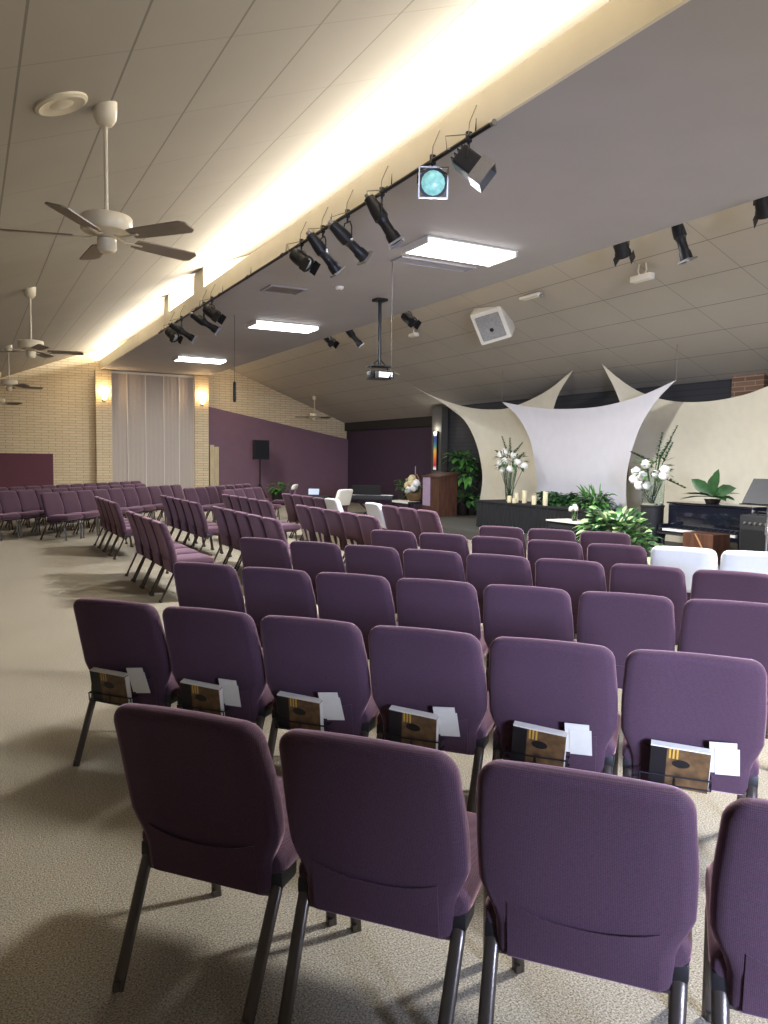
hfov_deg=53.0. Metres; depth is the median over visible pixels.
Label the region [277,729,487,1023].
padded chair
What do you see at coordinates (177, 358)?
fluorescent light
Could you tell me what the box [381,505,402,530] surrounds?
padded chair
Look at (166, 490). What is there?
padded chair
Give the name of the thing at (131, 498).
padded chair
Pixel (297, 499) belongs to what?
padded chair
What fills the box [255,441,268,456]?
grille
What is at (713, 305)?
ceiling
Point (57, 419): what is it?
wall
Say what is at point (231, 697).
card
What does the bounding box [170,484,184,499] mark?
padded chair
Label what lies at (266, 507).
padded chair
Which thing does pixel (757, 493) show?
music stand
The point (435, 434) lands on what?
glass lamp
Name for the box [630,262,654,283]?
ceiling sensor
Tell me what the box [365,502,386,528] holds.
chair cover
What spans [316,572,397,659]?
padded chair
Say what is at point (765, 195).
trim
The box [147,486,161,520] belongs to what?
padded chair
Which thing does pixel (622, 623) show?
padded chair
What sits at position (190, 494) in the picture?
padded chair
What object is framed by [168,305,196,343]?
spotlight
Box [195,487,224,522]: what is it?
padded chair
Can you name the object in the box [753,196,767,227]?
spotlight
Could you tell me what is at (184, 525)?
padded chair
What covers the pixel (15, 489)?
padded chair
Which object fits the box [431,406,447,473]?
wall column
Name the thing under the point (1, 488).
padded chair
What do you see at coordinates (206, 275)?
trim
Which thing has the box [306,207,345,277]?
spotlight
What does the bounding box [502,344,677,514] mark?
sail
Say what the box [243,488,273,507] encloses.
padded chair
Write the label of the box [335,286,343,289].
smoke detector
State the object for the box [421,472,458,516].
lectern
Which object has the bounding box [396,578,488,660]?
padded chair
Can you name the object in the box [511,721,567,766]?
songbook
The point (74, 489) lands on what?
padded chair
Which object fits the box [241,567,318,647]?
padded chair
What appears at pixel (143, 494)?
padded chair
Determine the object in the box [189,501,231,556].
padded chair
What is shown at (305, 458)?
wall
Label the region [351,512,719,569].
floor
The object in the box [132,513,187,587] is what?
padded chair
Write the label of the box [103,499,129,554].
padded chair
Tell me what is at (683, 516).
upright piano
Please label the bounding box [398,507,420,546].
padded chair
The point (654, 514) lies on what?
pedestal
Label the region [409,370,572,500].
sail
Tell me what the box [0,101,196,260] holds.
ceiling fan
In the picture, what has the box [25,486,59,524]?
padded chair
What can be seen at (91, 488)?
padded chair
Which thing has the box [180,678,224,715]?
songbook
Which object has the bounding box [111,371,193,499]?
curtain
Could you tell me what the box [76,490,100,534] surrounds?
padded chair
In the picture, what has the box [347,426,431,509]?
wall
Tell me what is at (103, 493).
padded chair
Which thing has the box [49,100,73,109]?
diffuser
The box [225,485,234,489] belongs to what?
padded chair
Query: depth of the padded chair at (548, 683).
3.25 m
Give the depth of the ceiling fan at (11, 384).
15.83 m
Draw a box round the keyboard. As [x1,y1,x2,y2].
[351,485,394,514]
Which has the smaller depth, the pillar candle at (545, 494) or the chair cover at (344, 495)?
the pillar candle at (545, 494)
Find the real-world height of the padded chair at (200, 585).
0.909 m
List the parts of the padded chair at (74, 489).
backrest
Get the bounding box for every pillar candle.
[507,495,511,502]
[514,493,518,502]
[522,490,526,502]
[531,496,536,504]
[543,492,547,505]
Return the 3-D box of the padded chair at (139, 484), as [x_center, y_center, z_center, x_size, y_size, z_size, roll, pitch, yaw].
[-6.192,-0.291,20.262,0.633,0.909,0.544,2,4,13]
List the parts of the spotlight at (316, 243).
power cord, gel frame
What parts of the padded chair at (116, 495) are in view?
backrest, seat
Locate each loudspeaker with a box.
[253,440,268,498]
[470,306,514,344]
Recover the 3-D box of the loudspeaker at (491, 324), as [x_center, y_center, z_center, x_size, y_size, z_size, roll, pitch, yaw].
[2.025,-3.537,14.323,0.737,0.829,0.679,3,5,28]
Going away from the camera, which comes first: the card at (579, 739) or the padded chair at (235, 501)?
the card at (579, 739)
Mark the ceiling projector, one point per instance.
(376, 374)
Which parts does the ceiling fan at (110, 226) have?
blade, blade, blade, blade, blade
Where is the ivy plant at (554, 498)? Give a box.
[531,491,581,506]
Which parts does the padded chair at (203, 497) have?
backrest, seat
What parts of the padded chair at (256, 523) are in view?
backrest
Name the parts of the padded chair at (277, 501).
seat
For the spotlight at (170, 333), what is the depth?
15.48 m
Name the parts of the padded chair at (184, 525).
backrest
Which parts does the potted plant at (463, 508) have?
stem, pot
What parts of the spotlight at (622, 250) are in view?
barn door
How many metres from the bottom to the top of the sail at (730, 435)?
3.382 m
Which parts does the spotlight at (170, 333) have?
barn door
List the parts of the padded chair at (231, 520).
leg, backrest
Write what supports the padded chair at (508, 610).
on the floor at (71, 838)
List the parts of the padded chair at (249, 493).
backrest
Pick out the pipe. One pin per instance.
(493, 122)
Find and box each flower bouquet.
[494,436,529,489]
[569,504,577,511]
[629,425,685,489]
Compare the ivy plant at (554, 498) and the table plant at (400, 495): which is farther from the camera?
the table plant at (400, 495)
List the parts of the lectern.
panel, panel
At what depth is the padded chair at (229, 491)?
17.18 m
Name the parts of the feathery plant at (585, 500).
pot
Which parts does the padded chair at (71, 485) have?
backrest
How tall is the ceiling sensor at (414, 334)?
0.160 m
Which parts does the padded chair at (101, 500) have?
leg, backrest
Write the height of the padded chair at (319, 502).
0.909 m
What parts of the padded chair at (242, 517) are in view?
backrest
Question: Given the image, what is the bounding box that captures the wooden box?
[683,531,729,565]
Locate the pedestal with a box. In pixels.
[640,504,664,552]
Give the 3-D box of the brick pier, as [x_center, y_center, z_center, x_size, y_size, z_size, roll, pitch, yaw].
[-8.903,-2.322,24.437,0.470,4.300,0.340,-1,5,-28]
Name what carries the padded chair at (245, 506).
on the floor at (71, 838)
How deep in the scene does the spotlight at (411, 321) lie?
14.28 m
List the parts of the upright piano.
leg, lid, panel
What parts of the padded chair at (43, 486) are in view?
backrest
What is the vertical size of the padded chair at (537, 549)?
0.909 m
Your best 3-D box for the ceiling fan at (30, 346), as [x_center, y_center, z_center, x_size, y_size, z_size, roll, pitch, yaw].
[-4.711,-2.545,10.335,1.254,0.950,1.261,-1,5,-28]
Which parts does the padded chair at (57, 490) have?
backrest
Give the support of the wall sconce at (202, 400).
attached to the wall at (201, 383)
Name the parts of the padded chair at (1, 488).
backrest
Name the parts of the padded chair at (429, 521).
backrest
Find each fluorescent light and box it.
[172,356,226,364]
[245,319,319,333]
[401,235,517,267]
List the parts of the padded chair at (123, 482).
backrest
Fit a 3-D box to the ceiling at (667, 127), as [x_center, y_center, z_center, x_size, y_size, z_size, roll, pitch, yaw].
[-1.107,-3.667,13.361,3.360,0.060,27.000,-1,5,-28]
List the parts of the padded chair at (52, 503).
leg, backrest, leg, leg, seat, leg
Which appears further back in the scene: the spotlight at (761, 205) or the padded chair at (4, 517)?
the padded chair at (4, 517)
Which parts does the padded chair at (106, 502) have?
leg, backrest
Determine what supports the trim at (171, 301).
attached to the ceiling at (667, 127)
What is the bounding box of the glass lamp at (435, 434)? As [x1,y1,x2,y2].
[432,431,438,469]
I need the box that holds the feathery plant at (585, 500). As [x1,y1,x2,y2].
[570,483,617,510]
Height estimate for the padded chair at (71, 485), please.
0.909 m
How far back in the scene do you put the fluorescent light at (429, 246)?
9.73 m
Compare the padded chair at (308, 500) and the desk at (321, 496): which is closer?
the padded chair at (308, 500)
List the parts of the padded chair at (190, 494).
backrest, seat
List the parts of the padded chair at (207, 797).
leg, backrest, leg, seat, leg, leg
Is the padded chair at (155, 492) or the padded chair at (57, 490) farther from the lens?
the padded chair at (155, 492)
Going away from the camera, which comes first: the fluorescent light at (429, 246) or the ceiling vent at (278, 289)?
the fluorescent light at (429, 246)
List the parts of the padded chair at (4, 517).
seat, leg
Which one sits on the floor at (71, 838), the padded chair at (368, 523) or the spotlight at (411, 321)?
the padded chair at (368, 523)
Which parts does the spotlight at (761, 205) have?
barn door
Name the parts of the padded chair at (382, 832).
leg, leg, backrest, seat, leg, leg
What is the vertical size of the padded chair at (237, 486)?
0.909 m
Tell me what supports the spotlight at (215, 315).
hanging from the pipe
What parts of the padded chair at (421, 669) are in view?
leg, backrest, seat, leg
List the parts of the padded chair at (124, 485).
backrest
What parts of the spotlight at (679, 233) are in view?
gel frame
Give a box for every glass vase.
[503,469,516,500]
[572,511,577,520]
[641,475,665,505]
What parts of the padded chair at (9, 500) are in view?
backrest, leg, seat, leg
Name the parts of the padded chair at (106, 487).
backrest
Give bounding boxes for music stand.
[739,479,767,551]
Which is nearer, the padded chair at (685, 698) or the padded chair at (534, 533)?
the padded chair at (685, 698)
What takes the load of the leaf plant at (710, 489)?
on the upright piano
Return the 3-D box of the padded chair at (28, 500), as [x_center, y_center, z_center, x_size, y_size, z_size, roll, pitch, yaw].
[-7.196,0.001,15.938,0.633,0.909,0.544,2,4,13]
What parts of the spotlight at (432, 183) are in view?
gel frame, power cord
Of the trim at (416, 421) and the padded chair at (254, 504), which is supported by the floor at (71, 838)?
the padded chair at (254, 504)
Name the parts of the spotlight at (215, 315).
barn door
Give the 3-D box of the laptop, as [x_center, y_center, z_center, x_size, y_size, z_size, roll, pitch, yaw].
[-1.783,-0.502,19.353,0.300,0.188,0.243,1,4,7]
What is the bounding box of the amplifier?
[739,511,766,551]
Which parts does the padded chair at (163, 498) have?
backrest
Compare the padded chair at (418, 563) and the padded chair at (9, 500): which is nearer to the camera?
the padded chair at (418, 563)
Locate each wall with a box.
[0,339,346,485]
[0,453,53,488]
[194,376,208,487]
[209,407,347,502]
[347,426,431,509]
[447,379,731,514]
[731,373,767,397]
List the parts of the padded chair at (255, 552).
backrest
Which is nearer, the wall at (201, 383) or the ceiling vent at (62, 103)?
the ceiling vent at (62, 103)
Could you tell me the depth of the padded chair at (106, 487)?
18.63 m
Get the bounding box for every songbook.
[89,667,132,705]
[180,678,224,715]
[277,691,323,730]
[389,705,438,749]
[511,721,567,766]
[648,739,711,793]
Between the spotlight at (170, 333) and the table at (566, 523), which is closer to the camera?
the table at (566, 523)
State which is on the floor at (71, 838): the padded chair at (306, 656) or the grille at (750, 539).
the padded chair at (306, 656)
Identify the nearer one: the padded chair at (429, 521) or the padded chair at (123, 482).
the padded chair at (429, 521)
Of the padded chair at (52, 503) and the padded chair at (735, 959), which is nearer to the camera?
the padded chair at (735, 959)
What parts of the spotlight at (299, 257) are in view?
power cord, barn door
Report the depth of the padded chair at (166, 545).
8.75 m
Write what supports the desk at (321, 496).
on the floor at (71, 838)
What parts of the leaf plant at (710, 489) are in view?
pot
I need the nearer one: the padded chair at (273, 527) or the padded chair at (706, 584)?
the padded chair at (706, 584)
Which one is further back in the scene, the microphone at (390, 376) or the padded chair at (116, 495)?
the padded chair at (116, 495)
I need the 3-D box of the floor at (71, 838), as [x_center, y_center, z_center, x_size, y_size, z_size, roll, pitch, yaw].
[-1.107,0.740,13.699,14.440,0.120,27.600,-1,5,-28]
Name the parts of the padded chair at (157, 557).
leg, backrest, leg, seat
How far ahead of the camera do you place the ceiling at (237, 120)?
6.18 m
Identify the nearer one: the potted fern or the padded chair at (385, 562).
the padded chair at (385, 562)
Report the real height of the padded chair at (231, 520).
0.909 m
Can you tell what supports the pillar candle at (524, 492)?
on the draped table at (525, 516)
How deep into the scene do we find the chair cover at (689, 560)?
6.65 m
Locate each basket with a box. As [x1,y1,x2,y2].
[401,474,422,500]
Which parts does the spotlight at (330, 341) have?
barn door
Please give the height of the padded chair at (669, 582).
0.909 m
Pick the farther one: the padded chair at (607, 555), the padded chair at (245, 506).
the padded chair at (245, 506)
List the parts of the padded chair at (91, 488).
backrest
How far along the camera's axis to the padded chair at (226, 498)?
15.14 m
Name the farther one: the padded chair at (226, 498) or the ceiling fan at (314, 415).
the ceiling fan at (314, 415)
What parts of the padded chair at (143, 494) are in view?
backrest, seat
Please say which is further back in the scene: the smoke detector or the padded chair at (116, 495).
the padded chair at (116, 495)
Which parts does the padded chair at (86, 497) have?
backrest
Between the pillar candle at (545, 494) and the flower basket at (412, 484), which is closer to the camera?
the pillar candle at (545, 494)
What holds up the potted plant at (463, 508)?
on the floor at (465, 525)
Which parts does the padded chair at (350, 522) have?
backrest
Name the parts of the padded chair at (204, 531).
backrest, seat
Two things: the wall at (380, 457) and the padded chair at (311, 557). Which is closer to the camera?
the padded chair at (311, 557)
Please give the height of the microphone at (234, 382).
1.650 m
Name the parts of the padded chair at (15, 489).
backrest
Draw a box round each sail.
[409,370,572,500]
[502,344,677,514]
[602,364,767,542]
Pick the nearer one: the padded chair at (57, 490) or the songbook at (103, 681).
the songbook at (103, 681)
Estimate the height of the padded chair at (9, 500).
0.909 m
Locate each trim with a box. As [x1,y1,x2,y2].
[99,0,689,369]
[164,288,193,314]
[193,255,248,293]
[208,195,767,375]
[345,416,431,430]
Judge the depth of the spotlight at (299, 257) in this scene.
9.46 m
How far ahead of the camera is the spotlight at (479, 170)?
6.24 m
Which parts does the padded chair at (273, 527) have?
backrest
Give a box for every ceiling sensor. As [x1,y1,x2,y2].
[408,329,418,337]
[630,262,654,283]
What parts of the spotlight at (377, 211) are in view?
power cord, gel frame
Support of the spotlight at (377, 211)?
hanging from the pipe
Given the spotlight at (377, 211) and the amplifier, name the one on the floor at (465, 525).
the amplifier
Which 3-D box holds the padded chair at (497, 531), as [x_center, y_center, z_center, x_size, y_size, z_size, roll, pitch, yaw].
[1.424,0.597,8.905,0.544,0.909,0.633,3,4,27]
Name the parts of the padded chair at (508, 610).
leg, backrest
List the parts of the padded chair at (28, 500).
backrest, seat, leg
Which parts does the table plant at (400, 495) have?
pot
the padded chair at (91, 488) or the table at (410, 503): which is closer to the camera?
the padded chair at (91, 488)
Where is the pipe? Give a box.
[158,118,496,333]
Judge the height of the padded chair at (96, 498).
0.909 m
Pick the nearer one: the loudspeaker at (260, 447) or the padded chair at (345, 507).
the padded chair at (345, 507)
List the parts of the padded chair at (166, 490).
backrest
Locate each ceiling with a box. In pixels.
[0,0,610,377]
[101,0,767,375]
[231,201,767,422]
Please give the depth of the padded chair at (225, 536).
11.36 m
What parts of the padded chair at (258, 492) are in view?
backrest, seat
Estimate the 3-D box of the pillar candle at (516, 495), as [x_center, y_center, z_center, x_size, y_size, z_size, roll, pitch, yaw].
[2.744,-0.303,15.950,0.090,0.218,0.088,-1,5,-28]
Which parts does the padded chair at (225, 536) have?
leg, backrest, leg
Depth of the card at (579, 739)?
3.23 m
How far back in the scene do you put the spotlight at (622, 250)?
9.64 m
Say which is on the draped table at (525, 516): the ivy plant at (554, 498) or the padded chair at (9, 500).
the ivy plant at (554, 498)
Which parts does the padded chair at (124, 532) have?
leg, backrest, leg, seat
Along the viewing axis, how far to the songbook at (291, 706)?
3.66 m
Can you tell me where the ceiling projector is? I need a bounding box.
[366,297,399,380]
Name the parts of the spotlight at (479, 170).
power cord, barn door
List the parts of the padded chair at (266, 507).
backrest, seat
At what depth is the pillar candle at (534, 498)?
15.24 m
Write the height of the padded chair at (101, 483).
0.909 m
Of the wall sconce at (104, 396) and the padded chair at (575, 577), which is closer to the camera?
the padded chair at (575, 577)
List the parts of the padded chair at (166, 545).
leg, backrest, leg, seat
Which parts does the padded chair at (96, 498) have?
backrest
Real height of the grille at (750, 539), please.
0.500 m
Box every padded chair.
[0,487,28,529]
[0,491,39,537]
[0,504,20,540]
[8,487,44,527]
[16,490,55,534]
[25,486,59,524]
[34,489,72,531]
[40,492,83,540]
[41,485,74,522]
[51,488,87,529]
[56,484,87,521]
[58,491,99,537]
[67,487,101,527]
[70,484,89,519]
[73,598,178,766]
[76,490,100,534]
[82,486,96,524]
[83,483,96,486]
[91,489,129,531]
[94,496,130,547]
[96,482,108,485]
[96,485,110,522]
[98,498,132,551]
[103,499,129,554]
[107,488,143,516]
[108,482,119,485]
[108,501,132,559]
[110,485,122,488]
[112,703,336,1023]
[119,481,146,512]
[121,487,155,518]
[122,484,151,517]
[125,511,178,580]
[131,481,156,512]
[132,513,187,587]
[134,483,162,518]
[135,487,166,524]
[141,517,199,594]
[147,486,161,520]
[150,520,213,602]
[158,485,173,520]
[160,495,194,540]
[162,606,273,729]
[166,496,202,543]
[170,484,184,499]
[173,562,246,613]
[174,498,212,549]
[181,500,220,552]
[183,488,213,522]
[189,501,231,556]
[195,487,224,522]
[205,486,224,521]
[212,506,231,564]
[215,485,225,518]
[222,489,234,494]
[222,494,233,509]
[223,508,241,569]
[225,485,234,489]
[230,495,242,511]
[233,489,245,496]
[234,484,242,488]
[235,511,253,571]
[239,497,251,513]
[239,537,291,606]
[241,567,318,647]
[242,483,268,500]
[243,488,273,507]
[248,498,287,532]
[248,514,289,548]
[252,487,281,519]
[258,500,300,542]
[260,615,378,760]
[262,517,291,563]
[272,489,295,516]
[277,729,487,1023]
[282,493,297,537]
[290,541,345,612]
[291,494,303,540]
[295,504,316,541]
[301,496,315,540]
[309,507,331,542]
[313,497,326,508]
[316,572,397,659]
[324,509,347,559]
[340,512,364,564]
[342,505,348,511]
[344,545,402,621]
[358,514,381,545]
[368,625,495,812]
[371,530,417,577]
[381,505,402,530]
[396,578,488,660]
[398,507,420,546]
[403,549,465,581]
[417,509,467,540]
[419,533,469,581]
[466,553,532,622]
[471,536,524,557]
[477,759,698,1023]
[479,526,526,558]
[483,584,576,690]
[489,636,620,775]
[527,539,583,638]
[528,528,575,541]
[535,558,606,633]
[577,591,674,688]
[580,531,630,560]
[587,543,647,591]
[609,563,686,650]
[621,649,766,799]
[679,599,767,738]
[690,569,767,603]
[701,798,767,1023]
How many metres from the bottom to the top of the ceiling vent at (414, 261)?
0.024 m
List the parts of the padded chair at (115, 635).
leg, backrest, leg, seat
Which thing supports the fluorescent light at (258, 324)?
attached to the ceiling at (667, 127)
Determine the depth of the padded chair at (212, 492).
19.00 m
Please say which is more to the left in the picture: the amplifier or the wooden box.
the wooden box
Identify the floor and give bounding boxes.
[0,502,767,1023]
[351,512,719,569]
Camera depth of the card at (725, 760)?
3.04 m
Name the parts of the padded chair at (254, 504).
backrest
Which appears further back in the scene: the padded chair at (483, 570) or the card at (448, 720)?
the padded chair at (483, 570)
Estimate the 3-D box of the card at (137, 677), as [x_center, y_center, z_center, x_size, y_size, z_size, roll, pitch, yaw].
[-1.278,0.876,4.008,0.125,0.150,0.039,2,4,20]
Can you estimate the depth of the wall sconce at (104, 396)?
24.05 m
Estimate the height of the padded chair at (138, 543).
0.909 m
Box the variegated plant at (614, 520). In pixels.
[573,505,664,564]
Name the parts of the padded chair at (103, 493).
backrest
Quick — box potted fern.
[266,482,289,505]
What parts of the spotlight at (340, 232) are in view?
power cord, gel frame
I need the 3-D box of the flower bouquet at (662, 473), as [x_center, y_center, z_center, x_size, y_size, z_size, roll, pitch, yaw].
[4.356,-0.766,12.460,0.795,1.237,1.006,1,4,6]
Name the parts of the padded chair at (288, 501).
backrest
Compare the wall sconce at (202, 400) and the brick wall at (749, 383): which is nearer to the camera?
the brick wall at (749, 383)
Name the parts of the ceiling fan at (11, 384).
blade, blade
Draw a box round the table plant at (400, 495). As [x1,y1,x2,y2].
[395,479,407,499]
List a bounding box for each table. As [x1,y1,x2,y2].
[391,500,421,507]
[475,499,618,540]
[546,518,594,541]
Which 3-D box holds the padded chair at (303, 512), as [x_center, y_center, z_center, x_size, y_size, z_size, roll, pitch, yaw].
[-1.047,0.337,12.190,0.633,0.909,0.544,-1,5,-28]
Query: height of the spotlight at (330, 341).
0.600 m
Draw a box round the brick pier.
[94,369,112,483]
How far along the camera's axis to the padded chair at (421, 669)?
3.44 m
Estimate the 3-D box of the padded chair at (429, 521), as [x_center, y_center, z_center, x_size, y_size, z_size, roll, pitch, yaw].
[0.845,0.417,11.379,0.633,0.909,0.544,-1,5,-28]
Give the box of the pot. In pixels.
[271,493,282,505]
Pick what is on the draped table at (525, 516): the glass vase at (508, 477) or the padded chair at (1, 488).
the glass vase at (508, 477)
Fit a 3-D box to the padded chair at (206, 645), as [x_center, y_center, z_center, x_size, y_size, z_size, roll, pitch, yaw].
[-0.789,0.910,4.062,0.544,0.909,0.633,2,4,20]
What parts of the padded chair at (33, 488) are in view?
backrest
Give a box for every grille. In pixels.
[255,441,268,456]
[475,312,506,341]
[740,529,765,551]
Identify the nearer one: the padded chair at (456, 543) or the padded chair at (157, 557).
the padded chair at (456, 543)
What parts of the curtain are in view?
panel, panel, panel, panel, panel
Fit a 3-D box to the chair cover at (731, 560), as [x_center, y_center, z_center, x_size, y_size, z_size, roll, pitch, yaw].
[3.117,0.530,6.456,0.567,0.415,0.215,3,5,28]
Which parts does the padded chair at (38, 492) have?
backrest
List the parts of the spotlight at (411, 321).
barn door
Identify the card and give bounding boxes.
[126,668,149,692]
[218,678,240,706]
[318,692,344,719]
[433,706,459,736]
[565,723,591,755]
[709,741,739,775]
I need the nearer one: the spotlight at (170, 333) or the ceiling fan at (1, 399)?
the spotlight at (170, 333)
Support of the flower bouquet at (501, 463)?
in the glass vase at (508, 477)
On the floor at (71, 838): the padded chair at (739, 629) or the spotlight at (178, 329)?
the padded chair at (739, 629)
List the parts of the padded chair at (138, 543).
leg, backrest, leg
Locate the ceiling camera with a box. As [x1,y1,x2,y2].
[519,292,544,300]
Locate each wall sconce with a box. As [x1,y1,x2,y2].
[101,394,107,400]
[200,398,205,405]
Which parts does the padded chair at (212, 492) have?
backrest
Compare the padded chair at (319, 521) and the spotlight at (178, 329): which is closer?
the padded chair at (319, 521)
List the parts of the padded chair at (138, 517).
leg, backrest, leg, seat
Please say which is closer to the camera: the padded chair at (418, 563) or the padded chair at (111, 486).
the padded chair at (418, 563)
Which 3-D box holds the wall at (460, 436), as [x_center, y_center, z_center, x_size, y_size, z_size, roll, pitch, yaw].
[6.476,-0.826,13.602,0.630,3.200,19.850,-1,5,-28]
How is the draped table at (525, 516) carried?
on the floor at (465, 525)
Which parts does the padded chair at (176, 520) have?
backrest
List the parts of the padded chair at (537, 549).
backrest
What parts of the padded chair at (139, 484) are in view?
backrest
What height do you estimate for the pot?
0.420 m
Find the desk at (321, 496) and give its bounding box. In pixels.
[289,495,331,522]
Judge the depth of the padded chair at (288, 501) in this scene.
15.82 m
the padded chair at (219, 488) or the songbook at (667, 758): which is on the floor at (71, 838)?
the padded chair at (219, 488)
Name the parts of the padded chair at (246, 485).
backrest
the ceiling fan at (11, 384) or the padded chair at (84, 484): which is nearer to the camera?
the ceiling fan at (11, 384)
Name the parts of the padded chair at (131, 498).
backrest, seat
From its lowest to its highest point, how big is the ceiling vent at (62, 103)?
0.141 m
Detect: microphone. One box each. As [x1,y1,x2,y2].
[233,315,235,401]
[389,262,392,379]
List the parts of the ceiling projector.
panel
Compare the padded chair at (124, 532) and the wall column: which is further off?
the wall column
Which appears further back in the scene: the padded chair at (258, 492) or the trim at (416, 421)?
the trim at (416, 421)
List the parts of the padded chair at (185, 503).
backrest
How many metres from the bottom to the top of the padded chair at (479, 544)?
0.909 m
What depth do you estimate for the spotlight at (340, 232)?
8.31 m
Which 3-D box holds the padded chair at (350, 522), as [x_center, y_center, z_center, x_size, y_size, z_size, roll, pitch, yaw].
[-0.256,0.450,10.725,0.633,0.909,0.544,-1,5,-28]
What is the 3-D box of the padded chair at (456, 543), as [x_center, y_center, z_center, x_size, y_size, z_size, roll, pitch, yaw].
[0.706,0.652,7.997,0.544,0.909,0.633,3,5,28]
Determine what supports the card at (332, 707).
in the padded chair at (306, 656)
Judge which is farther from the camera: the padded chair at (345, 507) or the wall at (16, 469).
the wall at (16, 469)
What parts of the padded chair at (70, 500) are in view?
backrest, leg, seat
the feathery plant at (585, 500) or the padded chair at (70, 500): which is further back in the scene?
the padded chair at (70, 500)
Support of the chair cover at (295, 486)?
on the padded chair at (277, 501)
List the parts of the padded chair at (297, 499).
backrest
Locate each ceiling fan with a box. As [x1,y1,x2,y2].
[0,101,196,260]
[0,287,82,357]
[0,345,42,390]
[0,372,21,406]
[299,396,331,419]
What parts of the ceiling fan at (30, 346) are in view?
blade, blade, blade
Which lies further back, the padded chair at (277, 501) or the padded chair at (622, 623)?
the padded chair at (277, 501)
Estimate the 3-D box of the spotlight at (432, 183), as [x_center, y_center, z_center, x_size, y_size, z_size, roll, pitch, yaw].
[0.429,-3.063,6.848,0.275,0.612,0.336,1,4,-2]
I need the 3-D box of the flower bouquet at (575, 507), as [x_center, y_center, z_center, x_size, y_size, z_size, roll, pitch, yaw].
[3.242,-0.007,13.139,0.137,0.259,0.197,-1,5,-28]
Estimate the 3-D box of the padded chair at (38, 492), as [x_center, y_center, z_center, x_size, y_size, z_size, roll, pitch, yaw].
[-7.070,-0.036,16.478,0.633,0.909,0.544,2,4,13]
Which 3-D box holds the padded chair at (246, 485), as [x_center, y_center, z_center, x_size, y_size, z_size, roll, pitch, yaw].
[-3.560,-0.326,21.212,0.633,0.909,0.544,2,4,13]
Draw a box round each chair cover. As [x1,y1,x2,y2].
[291,484,297,489]
[325,498,343,511]
[335,489,352,505]
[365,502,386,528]
[650,546,717,592]
[720,550,767,573]
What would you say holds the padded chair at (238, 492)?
on the floor at (71, 838)
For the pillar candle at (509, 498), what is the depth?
15.93 m
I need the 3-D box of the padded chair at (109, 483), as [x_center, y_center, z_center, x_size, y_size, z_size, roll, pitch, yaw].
[-7.206,-0.368,21.199,0.633,0.909,0.544,2,4,13]
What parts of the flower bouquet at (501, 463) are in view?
stem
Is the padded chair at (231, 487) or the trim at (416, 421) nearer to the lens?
the padded chair at (231, 487)
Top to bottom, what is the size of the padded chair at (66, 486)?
0.909 m
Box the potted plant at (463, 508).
[441,450,481,514]
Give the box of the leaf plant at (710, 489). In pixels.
[680,469,738,503]
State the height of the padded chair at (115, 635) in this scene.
0.909 m
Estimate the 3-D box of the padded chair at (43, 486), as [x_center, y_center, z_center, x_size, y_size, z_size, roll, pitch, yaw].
[-7.833,-0.186,18.497,0.633,0.909,0.544,2,4,13]
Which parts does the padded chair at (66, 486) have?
backrest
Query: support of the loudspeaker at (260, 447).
on the floor at (71, 838)
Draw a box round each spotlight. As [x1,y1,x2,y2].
[164,312,182,343]
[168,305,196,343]
[189,290,220,335]
[200,285,225,324]
[287,223,320,275]
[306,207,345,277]
[324,336,339,348]
[327,190,372,265]
[345,329,363,348]
[364,166,403,249]
[401,311,421,329]
[417,130,448,198]
[445,105,496,192]
[613,241,634,265]
[671,223,697,264]
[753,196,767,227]
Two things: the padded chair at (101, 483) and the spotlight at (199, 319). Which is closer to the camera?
the spotlight at (199, 319)
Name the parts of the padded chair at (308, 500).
backrest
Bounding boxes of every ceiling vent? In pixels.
[33,91,87,115]
[260,284,307,295]
[391,255,476,272]
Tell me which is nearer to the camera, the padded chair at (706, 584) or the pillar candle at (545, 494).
the padded chair at (706, 584)
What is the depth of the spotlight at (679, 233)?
8.83 m
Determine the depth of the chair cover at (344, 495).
17.98 m
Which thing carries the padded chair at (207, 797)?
on the floor at (71, 838)
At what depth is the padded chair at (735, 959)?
1.80 m
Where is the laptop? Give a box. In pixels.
[306,488,319,495]
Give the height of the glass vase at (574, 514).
0.170 m
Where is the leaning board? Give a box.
[210,445,218,485]
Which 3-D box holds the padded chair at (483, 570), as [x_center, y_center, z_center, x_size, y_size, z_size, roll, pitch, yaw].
[1.005,0.772,6.338,0.544,0.909,0.633,3,4,27]
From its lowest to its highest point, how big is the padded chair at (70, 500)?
0.909 m
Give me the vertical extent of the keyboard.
0.998 m
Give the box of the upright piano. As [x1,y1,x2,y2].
[657,501,766,549]
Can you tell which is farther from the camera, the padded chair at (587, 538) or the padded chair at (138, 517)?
the padded chair at (138, 517)
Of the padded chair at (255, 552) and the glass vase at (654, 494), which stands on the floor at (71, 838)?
the padded chair at (255, 552)
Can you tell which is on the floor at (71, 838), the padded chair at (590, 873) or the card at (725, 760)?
the padded chair at (590, 873)
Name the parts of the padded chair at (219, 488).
backrest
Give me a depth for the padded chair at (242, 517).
10.41 m
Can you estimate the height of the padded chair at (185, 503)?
0.909 m

